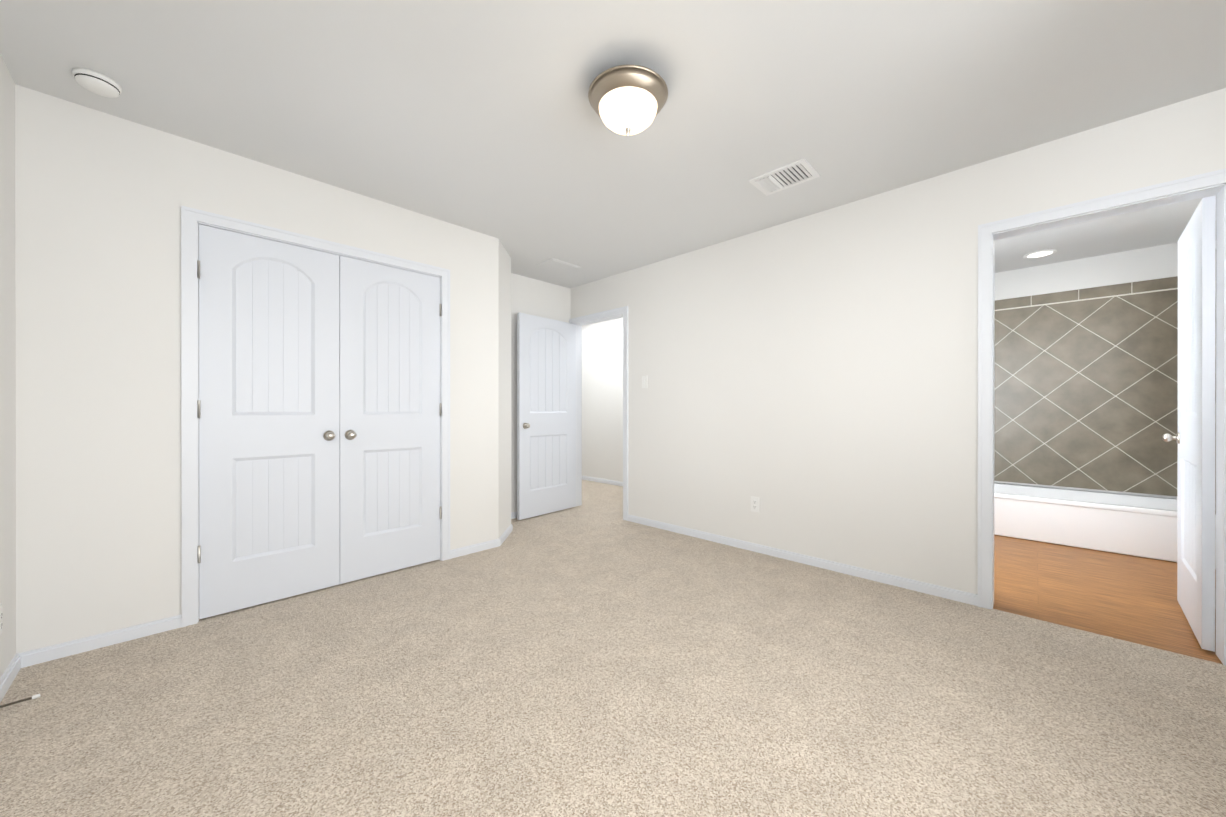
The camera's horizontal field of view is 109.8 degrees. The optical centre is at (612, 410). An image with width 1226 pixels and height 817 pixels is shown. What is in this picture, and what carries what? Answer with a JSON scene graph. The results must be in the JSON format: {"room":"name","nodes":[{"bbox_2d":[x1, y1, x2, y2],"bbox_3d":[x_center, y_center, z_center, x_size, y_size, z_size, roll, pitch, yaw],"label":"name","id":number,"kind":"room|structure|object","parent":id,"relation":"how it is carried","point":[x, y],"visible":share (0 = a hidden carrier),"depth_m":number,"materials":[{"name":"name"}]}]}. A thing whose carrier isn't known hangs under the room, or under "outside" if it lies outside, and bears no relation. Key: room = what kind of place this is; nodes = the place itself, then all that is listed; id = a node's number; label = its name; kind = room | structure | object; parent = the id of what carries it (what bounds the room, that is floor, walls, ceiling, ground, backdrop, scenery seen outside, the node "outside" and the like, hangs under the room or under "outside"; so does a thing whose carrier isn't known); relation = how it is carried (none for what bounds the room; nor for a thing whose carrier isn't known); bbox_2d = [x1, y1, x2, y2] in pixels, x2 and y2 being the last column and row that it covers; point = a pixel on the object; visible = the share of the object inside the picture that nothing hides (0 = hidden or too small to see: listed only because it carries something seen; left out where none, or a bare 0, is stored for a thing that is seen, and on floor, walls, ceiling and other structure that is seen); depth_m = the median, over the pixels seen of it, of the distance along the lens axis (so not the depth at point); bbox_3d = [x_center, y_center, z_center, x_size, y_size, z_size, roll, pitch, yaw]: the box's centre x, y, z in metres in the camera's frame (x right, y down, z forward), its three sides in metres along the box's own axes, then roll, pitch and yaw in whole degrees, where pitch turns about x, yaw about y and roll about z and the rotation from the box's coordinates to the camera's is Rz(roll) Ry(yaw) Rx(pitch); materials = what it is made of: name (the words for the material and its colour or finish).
{"room":"empty bedroom","nodes":[
{"label":"empty bedroom","id":0,"kind":"room"},
{"bbox_2d":[0,54,15,677],"bbox_3d":[-1.436,-0.141,0.680,4.657,2.440,0.115,0,0,44],"label":"wall","id":1,"kind":"structure","parent":0,"point":[7,395],"depth_m":1.71,"materials":[{"name":"paint"}]},
{"bbox_2d":[0,603,2,634],"bbox_3d":[-2.296,0.788,1.612,0.070,0.115,0.009,0,0,44],"label":"electrical outlet","id":2,"kind":"object","parent":1,"relation":"attached to","point":[1,615],"visible":1,"depth_m":1.62,"materials":[{"name":"white plastic"}]},
{"bbox_2d":[0,512,977,702],"bbox_3d":[-0.145,1.048,1.998,4.427,0.060,3.572,0,0,44],"label":"baseboard","id":3,"kind":"structure","parent":1,"relation":"attached to","point":[19,661],"depth_m":2.51,"materials":[{"name":"white paint"}]},
{"bbox_2d":[0,694,40,707],"bbox_3d":[-2.139,1.046,1.545,0.022,0.022,0.105,0,0,44],"label":"door stop","id":4,"kind":"object","parent":3,"relation":"attached to","point":[24,699],"visible":1,"depth_m":1.55,"materials":[{"name":"grey metal"}]},
{"bbox_2d":[15,84,510,653],"bbox_3d":[-1.833,-0.143,2.956,0.673,2.440,2.578,0,0,44],"label":"wall","id":5,"kind":"structure","parent":0,"point":[101,198],"depth_m":2.02,"materials":[{"name":"paint"}]},
{"bbox_2d":[197,224,339,618],"bbox_3d":[-1.889,0.058,2.410,0.094,2.018,0.628,0,0,44],"label":"closet door","id":6,"kind":"structure","parent":5,"relation":"in","point":[268,408],"depth_m":2.39,"materials":[{"name":"white paint"}]},
{"bbox_2d":[181,206,449,627],"bbox_3d":[-1.713,0.030,2.680,0.155,2.093,1.374,0,0,44],"label":"trim","id":7,"kind":"structure","parent":5,"relation":"attached to","point":[192,219],"depth_m":2.18,"materials":[{"name":"white paint"}]},
{"bbox_2d":[339,256,441,583],"bbox_3d":[-1.447,0.058,2.861,0.094,2.018,0.628,0,0,44],"label":"closet door","id":8,"kind":"structure","parent":5,"relation":"in","point":[390,403],"depth_m":2.85,"materials":[{"name":"white paint"}]},
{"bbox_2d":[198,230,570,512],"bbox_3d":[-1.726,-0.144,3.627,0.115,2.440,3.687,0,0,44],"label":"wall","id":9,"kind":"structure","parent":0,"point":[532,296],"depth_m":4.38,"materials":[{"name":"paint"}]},
{"bbox_2d":[582,317,622,481],"bbox_3d":[0.850,-0.146,5.484,4.940,2.440,0.115,0,0,44],"label":"wall","id":10,"kind":"structure","parent":0,"point":[602,399],"depth_m":6.34,"materials":[{"name":"paint"}]},
{"bbox_2d":[582,476,622,485],"bbox_3d":[0.845,1.044,5.399,4.825,0.060,0.014,0,0,44],"label":"baseboard","id":11,"kind":"structure","parent":10,"relation":"attached to","point":[606,481],"depth_m":6.35,"materials":[{"name":"white paint"}]},
{"bbox_2d":[0,480,1225,816],"bbox_3d":[-0.344,1.126,3.133,6.530,0.100,5.145,0,0,44],"label":"floor carpet","id":12,"kind":"object","parent":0,"point":[594,654],"visible":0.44,"depth_m":1.58,"materials":[{"name":"beige carpet"}]},
{"bbox_2d":[0,0,1225,287],"bbox_3d":[0.154,-1.414,3.524,6.690,0.100,6.405,0,0,44],"label":"ceiling","id":13,"kind":"structure","parent":0,"point":[480,116],"depth_m":1.85,"materials":[{"name":"paint"}]},
{"bbox_2d":[72,67,121,97],"bbox_3d":[-2.125,-1.343,1.776,0.132,0.038,0.132,0,0,44],"label":"smoke detector","id":14,"kind":"object","parent":13,"relation":"attached to","point":[95,82],"visible":1,"depth_m":1.75,"materials":[{"name":"white plastic"}]},
{"bbox_2d":[536,258,580,272],"bbox_3d":[-0.510,-1.360,4.060,0.240,0.009,0.340,0,0,44],"label":"ceiling access panel","id":15,"kind":"object","parent":13,"relation":"attached to","point":[558,265],"visible":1,"depth_m":4.03,"materials":[{"name":"paint"}]},
{"bbox_2d":[588,65,667,135],"bbox_3d":[0.062,-1.251,1.786,0.330,0.222,0.330,0,0,44],"label":"ceiling light","id":16,"kind":"object","parent":13,"relation":"attached to","point":[627,100],"visible":1,"depth_m":1.70,"materials":[{"name":"silver metal"}]},
{"bbox_2d":[749,158,819,195],"bbox_3d":[1.000,-1.356,2.523,0.320,0.014,0.240,0,0,44],"label":"ceiling vent","id":17,"kind":"object","parent":13,"relation":"in","point":[800,171],"visible":1,"depth_m":2.51,"materials":[{"name":"white metal"}]},
{"bbox_2d":[1023,249,1056,258],"bbox_3d":[3.718,-1.360,3.752,0.210,0.008,0.210,0,0,44],"label":"recessed light","id":18,"kind":"object","parent":13,"relation":"in","point":[1041,253],"visible":0.98,"depth_m":3.75,"materials":[{"name":"white plastic"}]},
{"bbox_2d":[571,88,1225,593],"bbox_3d":[1.186,-0.144,3.272,4.542,2.440,0.115,0,0,44],"label":"wall","id":19,"kind":"structure","parent":0,"point":[813,382],"depth_m":2.83,"materials":[{"name":"paint"}]},
{"bbox_2d":[517,312,575,519],"bbox_3d":[-0.659,0.056,4.472,0.153,2.018,0.764,0,0,44],"label":"entry door","id":20,"kind":"structure","parent":19,"relation":"in","point":[546,415],"depth_m":4.45,"materials":[{"name":"white paint"}]},
{"bbox_2d":[569,306,627,520],"bbox_3d":[-0.128,0.028,4.562,0.892,2.093,0.155,0,0,44],"label":"door frame","id":21,"kind":"structure","parent":19,"relation":"attached to","point":[611,314],"depth_m":4.53,"materials":[{"name":"white paint"}]},
{"bbox_2d":[642,376,647,387],"bbox_3d":[0.293,-0.270,4.053,0.070,0.115,0.020,0,0,44],"label":"light switch","id":22,"kind":"object","parent":19,"relation":"attached to","point":[644,381],"visible":1,"depth_m":4.05,"materials":[{"name":"white plastic"}]},
{"bbox_2d":[751,496,759,512],"bbox_3d":[1.083,0.716,3.288,0.070,0.115,0.009,0,0,44],"label":"electrical outlet","id":23,"kind":"object","parent":19,"relation":"attached to","point":[755,504],"visible":1,"depth_m":3.28,"materials":[{"name":"white plastic"}]},
{"bbox_2d":[978,168,1225,665],"bbox_3d":[2.362,0.031,2.120,0.858,2.093,0.155,0,0,44],"label":"door frame","id":24,"kind":"structure","parent":19,"relation":"attached to","point":[1180,190],"depth_m":2.12,"materials":[{"name":"white paint"}]},
{"bbox_2d":[1162,195,1215,651],"bbox_3d":[2.930,0.058,2.153,0.153,2.018,0.731,0,0,44],"label":"bathroom door","id":25,"kind":"structure","parent":19,"relation":"in","point":[1194,437],"depth_m":2.00,"materials":[{"name":"white paint"}]},
{"bbox_2d":[994,243,1177,497],"bbox_3d":[4.123,-0.145,4.038,1.500,2.440,0.115,0,0,44],"label":"wall","id":26,"kind":"structure","parent":0,"point":[1150,263],"depth_m":3.83,"materials":[{"name":"paint"}]},
{"bbox_2d":[995,276,1177,309],"bbox_3d":[3.794,-1.037,3.709,1.520,0.105,0.815,0,0,44],"label":"tile border","id":27,"kind":"object","parent":26,"relation":"attached to","point":[1134,287],"depth_m":3.83,"materials":[{"name":"grey tile"}]},
{"bbox_2d":[995,288,1177,310],"bbox_3d":[4.075,-0.991,3.995,1.500,0.012,0.013,0,0,44],"label":"liner","id":28,"kind":"object","parent":26,"relation":"attached to","point":[1089,299],"visible":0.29,"depth_m":3.83,"materials":[{"name":"beige tile"}]},
{"bbox_2d":[994,289,1215,513],"bbox_3d":[3.794,-0.143,3.710,1.520,1.682,0.815,0,0,44],"label":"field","id":29,"kind":"object","parent":26,"relation":"attached to","point":[1085,394],"visible":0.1,"depth_m":3.83,"materials":[{"name":"grey tile"}]},
{"bbox_2d":[993,535,1222,663],"bbox_3d":[3.212,1.128,3.117,1.750,0.096,2.710,0,0,44],"label":"floor","id":30,"kind":"structure","parent":0,"point":[1130,598],"depth_m":2.56,"materials":[{"name":"brown wood"}]},
{"bbox_2d":[994,482,1176,561],"bbox_3d":[3.808,0.894,3.724,1.516,0.364,0.753,0,0,44],"label":"bathtub","id":31,"kind":"object","parent":30,"relation":"on","point":[1144,526],"visible":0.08,"depth_m":3.42,"materials":[{"name":"white ceramic"}]},
{"bbox_2d":[1215,514,1215,568],"bbox_3d":[3.832,-0.143,2.582,0.115,2.440,2.603,0,0,44],"label":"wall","id":32,"kind":"structure","parent":0,"point":[1215,514],"depth_m":2.92,"materials":[{"name":"paint"}]}
]}

